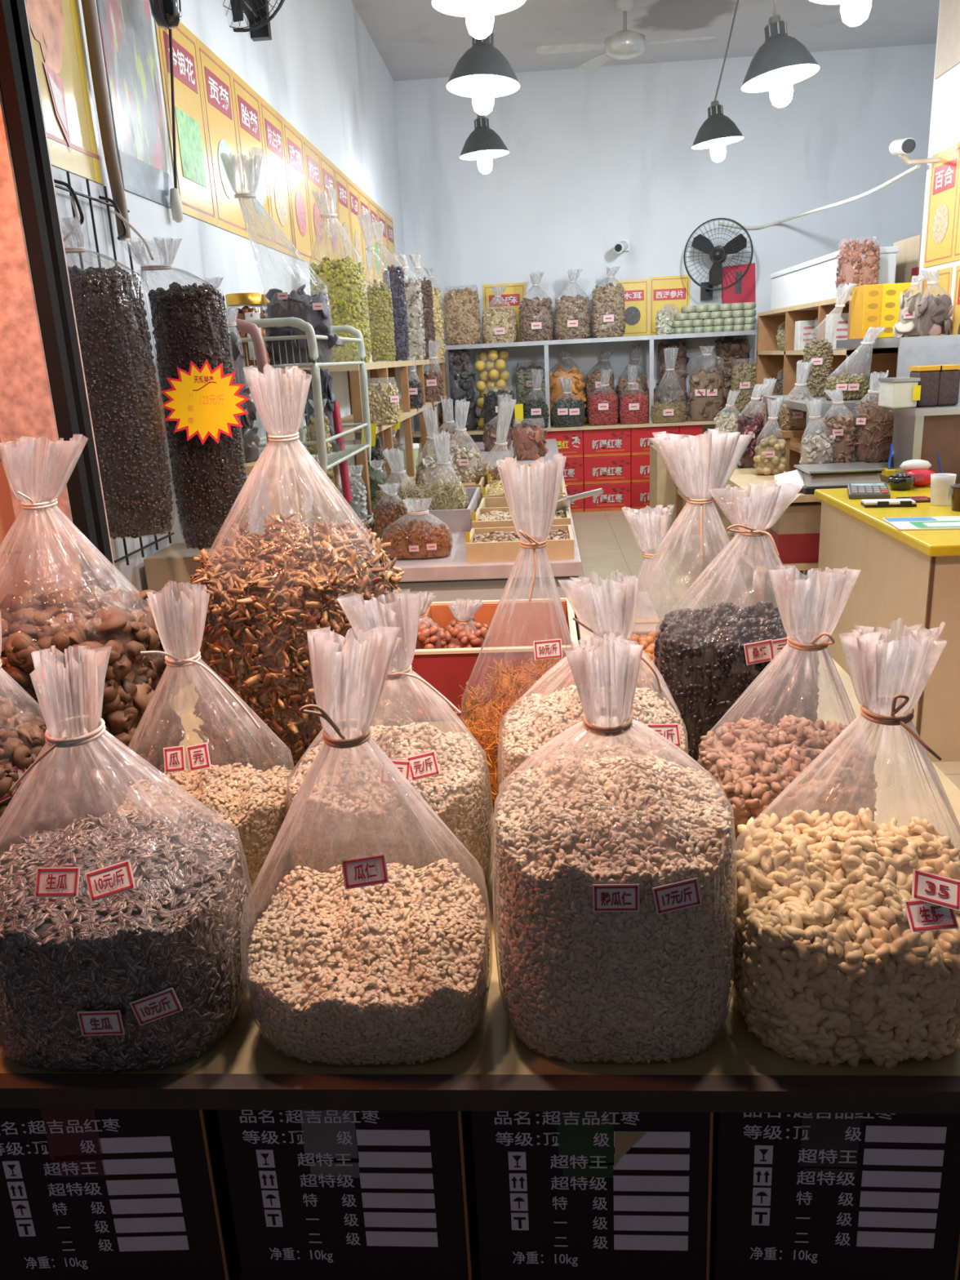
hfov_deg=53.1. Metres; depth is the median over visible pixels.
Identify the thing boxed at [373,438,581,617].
display table
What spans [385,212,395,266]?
poster
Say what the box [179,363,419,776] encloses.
bag
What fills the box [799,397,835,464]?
clear bag
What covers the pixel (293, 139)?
poster
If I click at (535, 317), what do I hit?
clear bag
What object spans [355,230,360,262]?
picture
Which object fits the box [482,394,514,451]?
clear bag
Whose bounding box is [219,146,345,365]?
clear bag
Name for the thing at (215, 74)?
poster
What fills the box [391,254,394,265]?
picture
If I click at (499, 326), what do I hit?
clear bag
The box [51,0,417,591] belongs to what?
wall
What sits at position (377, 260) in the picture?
picture
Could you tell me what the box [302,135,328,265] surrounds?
poster
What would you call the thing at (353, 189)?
poster
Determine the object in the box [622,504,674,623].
bag
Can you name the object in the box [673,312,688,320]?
packet
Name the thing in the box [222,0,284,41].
wall fan
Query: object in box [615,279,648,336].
poster
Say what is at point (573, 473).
carton
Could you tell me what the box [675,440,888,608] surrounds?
side table
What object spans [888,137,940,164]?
security camera
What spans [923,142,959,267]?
poster
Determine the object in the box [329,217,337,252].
picture
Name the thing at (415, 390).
clear bag
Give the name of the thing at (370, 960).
bag
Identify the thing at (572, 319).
clear bag
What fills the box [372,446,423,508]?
clear bag
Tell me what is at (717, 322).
packet
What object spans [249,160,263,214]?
picture
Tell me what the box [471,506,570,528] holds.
tray
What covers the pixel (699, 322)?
packet
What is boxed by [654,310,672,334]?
clear bag
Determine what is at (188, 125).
picture
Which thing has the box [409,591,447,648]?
bag
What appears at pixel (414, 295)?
clear bag
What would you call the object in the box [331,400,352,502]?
pole
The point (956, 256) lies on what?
poster
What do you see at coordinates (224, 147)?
picture
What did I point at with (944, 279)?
poster
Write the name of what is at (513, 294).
poster
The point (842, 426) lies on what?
clear bag
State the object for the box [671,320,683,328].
packet
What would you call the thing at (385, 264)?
picture
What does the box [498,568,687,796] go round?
bag
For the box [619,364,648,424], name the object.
clear bag
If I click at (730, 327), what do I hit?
packet
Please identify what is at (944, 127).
pillar
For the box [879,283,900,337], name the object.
carton
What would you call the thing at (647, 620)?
cardboard box
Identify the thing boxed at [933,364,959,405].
pack
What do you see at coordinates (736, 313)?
packet
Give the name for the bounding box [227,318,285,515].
handle
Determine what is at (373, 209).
poster
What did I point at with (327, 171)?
poster
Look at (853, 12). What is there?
pendant lamp
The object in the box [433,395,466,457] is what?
clear bag
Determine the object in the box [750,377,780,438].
clear bag
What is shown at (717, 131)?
pendant lamp
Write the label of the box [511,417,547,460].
clear bag
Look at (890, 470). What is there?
brush
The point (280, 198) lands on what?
picture
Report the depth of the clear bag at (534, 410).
9.20 m
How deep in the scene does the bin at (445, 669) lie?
2.43 m
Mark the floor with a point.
(606, 543)
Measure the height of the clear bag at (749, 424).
0.509 m
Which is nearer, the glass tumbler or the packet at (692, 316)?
the glass tumbler
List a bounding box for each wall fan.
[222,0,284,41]
[683,217,753,300]
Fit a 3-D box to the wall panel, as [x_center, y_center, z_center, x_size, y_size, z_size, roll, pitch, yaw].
[2.638,-3.413,4.860,0.015,0.650,1.550,-2,16,4]
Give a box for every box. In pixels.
[143,542,213,701]
[574,591,661,692]
[770,245,899,310]
[794,320,817,350]
[825,312,848,350]
[893,234,921,283]
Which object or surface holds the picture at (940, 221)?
attached to the poster at (945, 174)
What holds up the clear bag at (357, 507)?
on the floor
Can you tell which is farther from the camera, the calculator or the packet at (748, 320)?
the packet at (748, 320)
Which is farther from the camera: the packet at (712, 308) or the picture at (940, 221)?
the packet at (712, 308)
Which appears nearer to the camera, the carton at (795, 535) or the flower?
the flower
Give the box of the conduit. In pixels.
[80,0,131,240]
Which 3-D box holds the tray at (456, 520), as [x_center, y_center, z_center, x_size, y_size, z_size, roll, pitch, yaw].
[-0.225,-0.648,4.754,0.410,0.100,0.760,-2,16,4]
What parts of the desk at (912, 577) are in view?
corner trim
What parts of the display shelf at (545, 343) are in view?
post, post, post, post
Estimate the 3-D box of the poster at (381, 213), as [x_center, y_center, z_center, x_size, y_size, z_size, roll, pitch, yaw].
[-0.803,-3.261,8.072,0.006,0.670,0.428,-2,16,4]
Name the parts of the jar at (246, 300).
lid, glass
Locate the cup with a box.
[930,473,956,506]
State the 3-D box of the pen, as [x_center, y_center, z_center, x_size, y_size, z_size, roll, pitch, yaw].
[2.193,-0.822,4.578,0.012,0.147,0.054,-17,21,-39]
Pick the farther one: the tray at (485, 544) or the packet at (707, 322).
the packet at (707, 322)
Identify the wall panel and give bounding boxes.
[934,0,959,79]
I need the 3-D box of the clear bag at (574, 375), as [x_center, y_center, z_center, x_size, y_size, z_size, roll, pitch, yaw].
[0.860,-2.483,9.496,0.407,0.743,0.235,-2,16,4]
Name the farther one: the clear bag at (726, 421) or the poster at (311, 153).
the clear bag at (726, 421)
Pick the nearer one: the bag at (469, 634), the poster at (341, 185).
the bag at (469, 634)
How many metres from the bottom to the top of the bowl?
0.087 m
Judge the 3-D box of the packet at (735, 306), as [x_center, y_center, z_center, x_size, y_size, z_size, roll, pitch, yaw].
[2.415,-3.147,9.075,0.115,0.060,0.200,-1,16,5]
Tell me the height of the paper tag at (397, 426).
0.110 m
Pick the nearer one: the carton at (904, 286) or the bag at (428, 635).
the bag at (428, 635)
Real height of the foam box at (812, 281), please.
0.304 m
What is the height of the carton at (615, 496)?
0.259 m
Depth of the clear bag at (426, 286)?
7.94 m
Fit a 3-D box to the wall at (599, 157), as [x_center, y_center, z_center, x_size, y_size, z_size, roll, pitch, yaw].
[1.909,-3.385,9.406,5.700,4.000,0.150,-2,16,4]
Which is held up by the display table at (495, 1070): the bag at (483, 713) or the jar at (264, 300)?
the bag at (483, 713)
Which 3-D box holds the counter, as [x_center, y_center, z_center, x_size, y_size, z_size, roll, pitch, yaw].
[2.278,-1.000,5.683,0.975,1.495,1.390,-2,16,4]
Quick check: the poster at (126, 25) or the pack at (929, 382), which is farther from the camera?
the pack at (929, 382)
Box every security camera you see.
[613,239,629,253]
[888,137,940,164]
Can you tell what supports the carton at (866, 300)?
on the counter
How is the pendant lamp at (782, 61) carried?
hanging from the ceiling
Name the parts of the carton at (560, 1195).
printed panel, printed panel, printed panel, printed panel, printed panel, printed panel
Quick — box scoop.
[537,488,603,514]
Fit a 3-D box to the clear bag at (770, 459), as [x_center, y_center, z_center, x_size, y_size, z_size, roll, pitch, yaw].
[1.642,-1.148,5.432,0.182,0.441,0.142,-2,16,1]
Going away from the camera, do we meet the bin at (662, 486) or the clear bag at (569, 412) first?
the bin at (662, 486)
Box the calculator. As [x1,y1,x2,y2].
[847,483,890,498]
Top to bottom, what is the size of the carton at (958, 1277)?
0.372 m
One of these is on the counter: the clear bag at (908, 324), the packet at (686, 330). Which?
the clear bag at (908, 324)
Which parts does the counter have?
leg, leg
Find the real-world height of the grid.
1.080 m
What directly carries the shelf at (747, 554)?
attached to the side table at (755, 564)
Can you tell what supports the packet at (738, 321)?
on the packet at (736, 327)
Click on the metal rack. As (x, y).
(326, 461)
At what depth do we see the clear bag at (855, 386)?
5.39 m
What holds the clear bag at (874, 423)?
on the counter
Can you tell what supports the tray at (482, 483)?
on the display table at (451, 578)
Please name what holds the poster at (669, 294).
attached to the wall at (599, 157)
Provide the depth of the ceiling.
7.84 m
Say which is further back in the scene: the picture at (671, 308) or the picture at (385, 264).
the picture at (671, 308)
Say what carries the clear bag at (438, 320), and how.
on the wooden shelf at (406, 412)
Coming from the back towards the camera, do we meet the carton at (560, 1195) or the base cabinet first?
the base cabinet
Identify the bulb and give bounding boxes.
[746,536,754,541]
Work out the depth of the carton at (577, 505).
9.38 m
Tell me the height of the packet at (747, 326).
0.060 m
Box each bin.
[404,597,578,722]
[649,438,711,536]
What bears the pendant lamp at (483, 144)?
hanging from the ceiling
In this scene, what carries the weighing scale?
on the side table at (755, 564)
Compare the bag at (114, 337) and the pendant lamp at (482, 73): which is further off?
the pendant lamp at (482, 73)
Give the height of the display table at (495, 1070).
0.626 m
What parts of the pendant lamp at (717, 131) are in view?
lamp shade, bulb, cord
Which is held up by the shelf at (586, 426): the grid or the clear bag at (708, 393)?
the clear bag at (708, 393)
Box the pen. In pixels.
[936,451,942,473]
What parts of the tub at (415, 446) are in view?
lid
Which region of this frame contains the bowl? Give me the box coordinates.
[537,494,570,514]
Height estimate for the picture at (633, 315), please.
0.177 m
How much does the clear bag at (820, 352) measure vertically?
0.660 m
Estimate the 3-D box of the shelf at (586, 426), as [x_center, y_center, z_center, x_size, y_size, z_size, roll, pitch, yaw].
[1.206,-1.872,9.497,3.700,1.115,0.580,-2,16,4]
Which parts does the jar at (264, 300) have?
lid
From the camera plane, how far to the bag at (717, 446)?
2.11 m
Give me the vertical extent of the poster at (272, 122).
0.670 m
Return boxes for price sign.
[160,359,249,444]
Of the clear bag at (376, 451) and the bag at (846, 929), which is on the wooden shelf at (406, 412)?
the clear bag at (376, 451)
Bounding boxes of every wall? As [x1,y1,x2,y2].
[0,438,28,603]
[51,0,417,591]
[393,43,936,497]
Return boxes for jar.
[225,293,270,366]
[248,293,283,364]
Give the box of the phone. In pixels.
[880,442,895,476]
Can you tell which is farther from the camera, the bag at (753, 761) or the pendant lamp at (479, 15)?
the pendant lamp at (479, 15)
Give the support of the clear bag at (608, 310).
on the display shelf at (545, 343)
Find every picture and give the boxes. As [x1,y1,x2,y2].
[174,106,207,187]
[218,139,235,199]
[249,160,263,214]
[274,176,286,226]
[295,191,306,235]
[313,203,323,244]
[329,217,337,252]
[342,222,350,256]
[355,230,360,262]
[365,238,370,269]
[374,244,379,274]
[382,248,387,269]
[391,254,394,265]
[624,306,640,325]
[658,303,679,321]
[932,204,948,243]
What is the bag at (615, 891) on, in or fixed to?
on the display table at (495, 1070)
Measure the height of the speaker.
0.083 m
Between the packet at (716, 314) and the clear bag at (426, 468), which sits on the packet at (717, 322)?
the packet at (716, 314)
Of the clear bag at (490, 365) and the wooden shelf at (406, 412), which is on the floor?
the wooden shelf at (406, 412)
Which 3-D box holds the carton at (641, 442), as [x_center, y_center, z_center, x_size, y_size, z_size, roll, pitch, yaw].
[1.685,-1.960,9.372,0.452,0.259,0.393,-2,16,4]
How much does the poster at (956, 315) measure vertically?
0.570 m
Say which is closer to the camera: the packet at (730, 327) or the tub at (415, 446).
the tub at (415, 446)
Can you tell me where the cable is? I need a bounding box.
[719,164,920,229]
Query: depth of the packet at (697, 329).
9.06 m
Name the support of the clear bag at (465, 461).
on the tray at (482, 483)
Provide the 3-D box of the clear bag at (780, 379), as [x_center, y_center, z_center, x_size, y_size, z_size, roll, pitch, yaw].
[2.673,-2.248,8.260,0.248,0.333,0.234,-4,16,-4]
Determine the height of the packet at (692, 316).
0.060 m
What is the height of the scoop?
0.126 m
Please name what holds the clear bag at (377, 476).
on the wooden shelf at (406, 412)
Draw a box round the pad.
[860,498,916,507]
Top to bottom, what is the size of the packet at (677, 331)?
0.060 m
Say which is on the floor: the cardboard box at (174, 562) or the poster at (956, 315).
the cardboard box at (174, 562)
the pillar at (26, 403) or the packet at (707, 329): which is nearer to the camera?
the pillar at (26, 403)
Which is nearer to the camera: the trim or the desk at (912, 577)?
the trim
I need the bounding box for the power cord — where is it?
[168,29,182,222]
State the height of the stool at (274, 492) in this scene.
1.192 m
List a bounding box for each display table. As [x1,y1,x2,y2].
[0,650,959,1279]
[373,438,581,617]
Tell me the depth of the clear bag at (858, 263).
6.19 m
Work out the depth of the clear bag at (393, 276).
6.61 m
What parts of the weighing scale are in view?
plate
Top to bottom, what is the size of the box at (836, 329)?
0.239 m
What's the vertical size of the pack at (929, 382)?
0.189 m
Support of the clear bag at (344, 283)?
on the wooden shelf at (406, 412)
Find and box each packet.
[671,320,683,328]
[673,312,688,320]
[673,327,684,333]
[680,305,696,313]
[682,320,693,327]
[683,327,693,333]
[687,312,699,319]
[690,319,703,327]
[693,304,708,312]
[693,326,704,333]
[699,311,711,319]
[702,319,714,326]
[703,325,714,332]
[706,303,719,311]
[707,311,722,319]
[713,318,724,325]
[713,325,724,332]
[719,302,732,311]
[720,310,733,318]
[720,317,734,325]
[723,324,733,331]
[728,302,743,311]
[733,310,744,317]
[733,317,745,324]
[733,324,744,331]
[741,302,755,310]
[741,309,755,317]
[743,324,754,330]
[744,316,755,324]
[899,459,935,486]
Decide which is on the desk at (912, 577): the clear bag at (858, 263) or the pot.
the pot
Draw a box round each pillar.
[0,0,118,593]
[917,0,959,319]
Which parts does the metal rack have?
rail, post, post, rail, post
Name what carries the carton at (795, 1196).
on the display table at (495, 1070)
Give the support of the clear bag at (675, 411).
on the shelf at (586, 426)
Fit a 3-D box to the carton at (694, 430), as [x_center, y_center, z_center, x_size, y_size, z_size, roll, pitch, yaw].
[2.024,-1.970,9.349,0.220,0.259,0.392,-2,16,4]
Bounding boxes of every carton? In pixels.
[0,1108,241,1279]
[217,1109,478,1279]
[470,1111,713,1279]
[545,430,582,457]
[563,457,583,485]
[565,484,584,511]
[582,427,631,457]
[582,455,631,484]
[583,482,631,511]
[630,482,649,509]
[631,426,679,455]
[631,454,649,482]
[679,424,702,438]
[709,1112,959,1279]
[768,502,821,564]
[848,284,882,339]
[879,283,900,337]
[897,282,918,337]
[957,1263,959,1279]
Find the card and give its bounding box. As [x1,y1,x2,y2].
[881,515,959,530]
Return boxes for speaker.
[148,0,181,29]
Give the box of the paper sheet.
[773,469,804,489]
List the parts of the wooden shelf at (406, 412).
post, post, post, post, post, post, post, post, post, post, post, post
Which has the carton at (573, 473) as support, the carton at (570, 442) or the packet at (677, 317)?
the carton at (570, 442)
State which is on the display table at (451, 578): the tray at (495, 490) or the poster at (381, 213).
the tray at (495, 490)
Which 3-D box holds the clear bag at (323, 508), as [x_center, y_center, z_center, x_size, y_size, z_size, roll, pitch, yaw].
[-0.708,-0.733,4.316,0.127,0.683,0.098,-3,16,0]
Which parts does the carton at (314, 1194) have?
printed panel, printed panel, printed panel, printed panel, printed panel, printed panel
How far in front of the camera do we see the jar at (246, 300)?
3.56 m
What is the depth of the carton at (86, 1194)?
1.32 m
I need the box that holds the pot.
[887,473,915,490]
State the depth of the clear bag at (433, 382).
7.71 m
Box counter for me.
[762,334,959,626]
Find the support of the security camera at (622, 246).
attached to the wall at (599, 157)
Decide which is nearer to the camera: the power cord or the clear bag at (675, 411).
the power cord
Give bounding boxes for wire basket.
[237,334,363,370]
[257,422,369,473]
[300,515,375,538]
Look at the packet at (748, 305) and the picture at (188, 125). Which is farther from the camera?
the packet at (748, 305)
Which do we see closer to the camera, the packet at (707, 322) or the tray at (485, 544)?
the tray at (485, 544)
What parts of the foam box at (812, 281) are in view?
lid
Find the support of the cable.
attached to the wall at (599, 157)
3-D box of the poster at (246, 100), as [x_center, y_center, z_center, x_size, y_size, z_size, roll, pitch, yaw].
[-1.028,-2.159,4.369,0.006,0.670,0.428,-2,16,4]
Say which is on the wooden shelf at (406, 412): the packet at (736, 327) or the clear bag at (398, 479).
the clear bag at (398, 479)
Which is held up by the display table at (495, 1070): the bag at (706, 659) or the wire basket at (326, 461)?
the bag at (706, 659)
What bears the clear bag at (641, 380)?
on the shelf at (586, 426)
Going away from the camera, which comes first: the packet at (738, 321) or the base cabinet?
the base cabinet
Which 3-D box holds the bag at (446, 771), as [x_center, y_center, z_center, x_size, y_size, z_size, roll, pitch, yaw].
[-0.156,0.178,1.599,0.348,0.534,0.268,-2,16,4]
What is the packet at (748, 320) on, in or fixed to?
on the packet at (747, 326)
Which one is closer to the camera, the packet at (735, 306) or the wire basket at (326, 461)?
the wire basket at (326, 461)
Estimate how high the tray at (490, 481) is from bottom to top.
0.136 m
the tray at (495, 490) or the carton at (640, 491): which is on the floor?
the carton at (640, 491)
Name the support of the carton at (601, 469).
on the carton at (615, 496)
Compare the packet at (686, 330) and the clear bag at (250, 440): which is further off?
the packet at (686, 330)
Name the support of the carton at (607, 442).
on the carton at (601, 469)
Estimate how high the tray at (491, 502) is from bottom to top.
0.085 m
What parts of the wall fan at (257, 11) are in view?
blade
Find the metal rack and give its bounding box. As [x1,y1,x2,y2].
[227,316,375,538]
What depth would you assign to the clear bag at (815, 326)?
7.13 m
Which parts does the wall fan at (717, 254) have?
blade, blade, motor, blade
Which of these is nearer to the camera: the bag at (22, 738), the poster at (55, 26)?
the bag at (22, 738)
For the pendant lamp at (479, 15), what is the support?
hanging from the ceiling
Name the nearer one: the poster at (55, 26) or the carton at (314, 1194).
the carton at (314, 1194)
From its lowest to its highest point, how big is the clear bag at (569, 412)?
0.469 m
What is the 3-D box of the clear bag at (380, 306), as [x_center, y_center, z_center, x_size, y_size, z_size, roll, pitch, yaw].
[-0.639,-2.190,5.970,0.183,0.896,0.123,-3,16,-1]
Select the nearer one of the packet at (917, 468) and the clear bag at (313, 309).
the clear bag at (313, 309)
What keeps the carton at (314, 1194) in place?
on the display table at (495, 1070)
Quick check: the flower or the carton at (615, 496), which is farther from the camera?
the carton at (615, 496)
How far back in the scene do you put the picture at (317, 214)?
5.62 m
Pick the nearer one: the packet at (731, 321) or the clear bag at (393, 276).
the clear bag at (393, 276)
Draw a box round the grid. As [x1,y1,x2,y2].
[53,171,173,564]
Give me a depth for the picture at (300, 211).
5.22 m
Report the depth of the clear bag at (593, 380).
9.43 m
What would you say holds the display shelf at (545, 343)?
on the shelf at (586, 426)
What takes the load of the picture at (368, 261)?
attached to the poster at (363, 197)
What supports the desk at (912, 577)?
on the floor
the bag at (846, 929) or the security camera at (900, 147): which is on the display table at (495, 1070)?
the bag at (846, 929)
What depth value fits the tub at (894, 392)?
4.65 m
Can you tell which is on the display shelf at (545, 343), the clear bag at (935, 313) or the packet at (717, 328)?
the packet at (717, 328)
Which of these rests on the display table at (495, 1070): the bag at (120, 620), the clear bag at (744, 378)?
the bag at (120, 620)
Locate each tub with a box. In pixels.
[397,443,419,472]
[878,377,920,408]
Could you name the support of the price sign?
attached to the bag at (189, 322)
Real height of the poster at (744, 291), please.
0.380 m
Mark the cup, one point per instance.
(940, 483)
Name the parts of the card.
blue panel, green panel, white panel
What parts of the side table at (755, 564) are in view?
leg, leg, leg, leg, leg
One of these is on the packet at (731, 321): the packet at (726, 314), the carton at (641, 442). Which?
the packet at (726, 314)
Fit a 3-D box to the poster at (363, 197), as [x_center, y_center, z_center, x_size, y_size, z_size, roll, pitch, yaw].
[-0.853,-3.016,7.249,0.006,0.670,0.428,-2,16,4]
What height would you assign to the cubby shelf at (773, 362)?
1.765 m
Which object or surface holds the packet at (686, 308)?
on the packet at (692, 316)
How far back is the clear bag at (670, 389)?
9.36 m
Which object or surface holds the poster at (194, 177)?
attached to the wall at (321, 68)
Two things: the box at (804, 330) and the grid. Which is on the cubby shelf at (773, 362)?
the box at (804, 330)
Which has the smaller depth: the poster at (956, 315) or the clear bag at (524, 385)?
the poster at (956, 315)
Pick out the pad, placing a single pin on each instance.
(874, 503)
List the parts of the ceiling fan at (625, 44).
blade, blade, rod, blade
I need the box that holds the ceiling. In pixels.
[351,0,939,80]
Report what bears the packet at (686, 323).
on the packet at (686, 330)
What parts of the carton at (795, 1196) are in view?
printed panel, printed panel, printed panel, printed panel, printed panel, printed panel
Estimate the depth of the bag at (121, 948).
1.24 m
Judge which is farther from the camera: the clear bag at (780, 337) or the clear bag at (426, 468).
the clear bag at (780, 337)
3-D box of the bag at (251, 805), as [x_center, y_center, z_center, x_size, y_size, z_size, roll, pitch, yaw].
[-0.471,0.171,1.616,0.299,0.566,0.229,-2,16,4]
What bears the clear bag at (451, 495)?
on the tray at (456, 520)
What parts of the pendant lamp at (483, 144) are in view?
bulb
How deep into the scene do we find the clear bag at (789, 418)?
5.64 m
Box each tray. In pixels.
[407,462,490,501]
[408,487,480,532]
[465,524,574,562]
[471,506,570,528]
[478,494,565,507]
[480,473,567,497]
[487,463,553,484]
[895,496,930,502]
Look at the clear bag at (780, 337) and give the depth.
8.17 m
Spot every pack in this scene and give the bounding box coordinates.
[908,365,942,406]
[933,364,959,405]
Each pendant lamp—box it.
[431,0,526,39]
[446,31,519,115]
[459,114,509,173]
[691,0,743,162]
[741,0,819,107]
[808,0,871,26]
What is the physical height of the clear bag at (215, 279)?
0.347 m
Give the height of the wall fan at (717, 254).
0.686 m
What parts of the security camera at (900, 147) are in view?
arm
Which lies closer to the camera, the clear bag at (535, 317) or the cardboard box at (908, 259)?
the cardboard box at (908, 259)
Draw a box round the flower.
[26,0,64,80]
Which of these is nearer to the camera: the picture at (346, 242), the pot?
the pot
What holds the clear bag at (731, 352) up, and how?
on the shelf at (586, 426)
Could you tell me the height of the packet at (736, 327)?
0.060 m
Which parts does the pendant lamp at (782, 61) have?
cord, lamp shade, bulb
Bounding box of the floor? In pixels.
[571,497,959,790]
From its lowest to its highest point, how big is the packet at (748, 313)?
0.060 m
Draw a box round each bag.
[0,434,186,817]
[0,619,78,855]
[0,645,255,1073]
[62,195,173,538]
[111,581,294,915]
[114,210,249,550]
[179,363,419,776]
[205,275,223,290]
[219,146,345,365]
[225,308,260,462]
[240,625,492,1066]
[286,589,493,894]
[302,362,339,452]
[306,398,339,527]
[308,188,371,362]
[337,464,369,530]
[357,208,395,362]
[366,434,384,470]
[368,382,399,426]
[368,459,388,532]
[371,221,409,360]
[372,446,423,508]
[372,482,408,539]
[381,497,452,559]
[384,429,401,484]
[394,253,426,360]
[400,355,423,408]
[408,252,435,359]
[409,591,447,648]
[415,404,455,486]
[421,430,470,510]
[422,266,445,359]
[423,340,444,402]
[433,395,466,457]
[438,368,479,431]
[443,284,482,345]
[444,342,470,371]
[444,399,482,482]
[444,598,491,648]
[448,453,594,809]
[471,398,515,486]
[474,349,510,429]
[481,284,516,343]
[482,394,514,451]
[483,385,515,429]
[492,632,737,1064]
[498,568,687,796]
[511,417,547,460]
[515,362,545,424]
[518,271,553,342]
[521,368,549,427]
[549,349,588,425]
[551,377,584,427]
[553,268,591,340]
[585,351,615,422]
[587,368,617,425]
[591,266,626,337]
[617,342,648,422]
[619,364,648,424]
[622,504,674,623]
[630,427,754,692]
[648,346,688,422]
[651,480,819,768]
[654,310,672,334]
[655,337,688,408]
[685,345,726,421]
[694,564,877,863]
[713,389,741,434]
[715,335,751,413]
[729,360,756,415]
[731,621,959,1068]
[734,382,769,467]
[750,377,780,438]
[753,396,786,475]
[775,320,785,350]
[776,375,782,395]
[777,358,814,430]
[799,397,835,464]
[802,282,857,396]
[812,323,817,340]
[820,388,857,462]
[824,326,886,399]
[835,236,879,297]
[853,369,893,462]
[893,275,925,337]
[916,269,956,336]
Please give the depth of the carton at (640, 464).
9.27 m
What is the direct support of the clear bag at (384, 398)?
on the wooden shelf at (406, 412)
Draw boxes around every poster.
[25,0,104,185]
[96,0,173,208]
[155,21,217,226]
[195,36,248,238]
[230,68,274,248]
[258,94,295,257]
[282,116,313,263]
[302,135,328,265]
[319,151,341,261]
[333,164,353,261]
[346,177,365,281]
[358,187,374,287]
[368,196,382,284]
[377,204,389,279]
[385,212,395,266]
[482,282,525,342]
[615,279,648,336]
[648,275,690,335]
[721,262,755,303]
[920,266,952,336]
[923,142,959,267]
[950,265,959,334]
[952,178,959,261]
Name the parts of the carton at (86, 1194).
printed panel, printed panel, printed panel, printed panel, printed panel, printed panel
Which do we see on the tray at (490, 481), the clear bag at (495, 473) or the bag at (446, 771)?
the clear bag at (495, 473)
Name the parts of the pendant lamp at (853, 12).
lamp shade, bulb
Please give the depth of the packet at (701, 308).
9.00 m
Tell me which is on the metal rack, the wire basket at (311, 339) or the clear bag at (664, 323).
the wire basket at (311, 339)
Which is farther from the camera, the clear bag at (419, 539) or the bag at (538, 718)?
the clear bag at (419, 539)
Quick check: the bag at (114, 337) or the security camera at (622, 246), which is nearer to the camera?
the bag at (114, 337)
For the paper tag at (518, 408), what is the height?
0.180 m
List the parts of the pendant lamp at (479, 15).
lamp shade, bulb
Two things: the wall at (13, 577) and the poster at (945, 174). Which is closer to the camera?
the wall at (13, 577)
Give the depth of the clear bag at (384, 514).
4.23 m
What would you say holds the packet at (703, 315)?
on the packet at (707, 322)
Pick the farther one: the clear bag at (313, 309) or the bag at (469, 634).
the clear bag at (313, 309)
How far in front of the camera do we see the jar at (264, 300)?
3.98 m
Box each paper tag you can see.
[360,423,376,446]
[391,410,400,429]
[514,404,523,423]
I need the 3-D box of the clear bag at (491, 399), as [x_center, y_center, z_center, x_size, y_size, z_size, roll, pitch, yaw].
[0.186,-2.207,9.174,0.309,0.420,0.154,-2,16,4]
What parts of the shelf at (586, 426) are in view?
panel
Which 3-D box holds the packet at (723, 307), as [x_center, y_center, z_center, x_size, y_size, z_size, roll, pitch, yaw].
[2.306,-3.143,9.083,0.115,0.060,0.200,-2,16,2]
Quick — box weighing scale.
[793,462,884,493]
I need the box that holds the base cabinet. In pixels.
[891,402,959,484]
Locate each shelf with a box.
[280,359,448,531]
[413,388,715,443]
[444,329,757,431]
[677,487,817,572]
[755,295,907,481]
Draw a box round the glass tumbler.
[951,484,959,511]
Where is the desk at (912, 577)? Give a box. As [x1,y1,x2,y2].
[813,483,959,761]
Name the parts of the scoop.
handle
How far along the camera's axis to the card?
3.63 m
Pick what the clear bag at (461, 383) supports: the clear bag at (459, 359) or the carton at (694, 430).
the clear bag at (459, 359)
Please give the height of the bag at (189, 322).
0.968 m
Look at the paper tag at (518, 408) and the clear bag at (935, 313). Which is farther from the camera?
the paper tag at (518, 408)
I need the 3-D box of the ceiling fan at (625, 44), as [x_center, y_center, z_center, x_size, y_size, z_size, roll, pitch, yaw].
[1.105,-4.662,7.461,1.342,0.379,0.770,-2,16,4]
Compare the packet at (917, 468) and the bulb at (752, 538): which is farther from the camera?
the bulb at (752, 538)
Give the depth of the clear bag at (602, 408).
9.18 m
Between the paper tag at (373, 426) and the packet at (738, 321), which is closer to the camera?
the paper tag at (373, 426)
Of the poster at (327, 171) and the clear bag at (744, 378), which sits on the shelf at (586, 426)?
the clear bag at (744, 378)
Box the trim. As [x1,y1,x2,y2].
[0,0,116,592]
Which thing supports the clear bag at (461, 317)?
on the display shelf at (545, 343)
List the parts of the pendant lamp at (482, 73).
bulb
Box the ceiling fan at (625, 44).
[536,0,715,71]

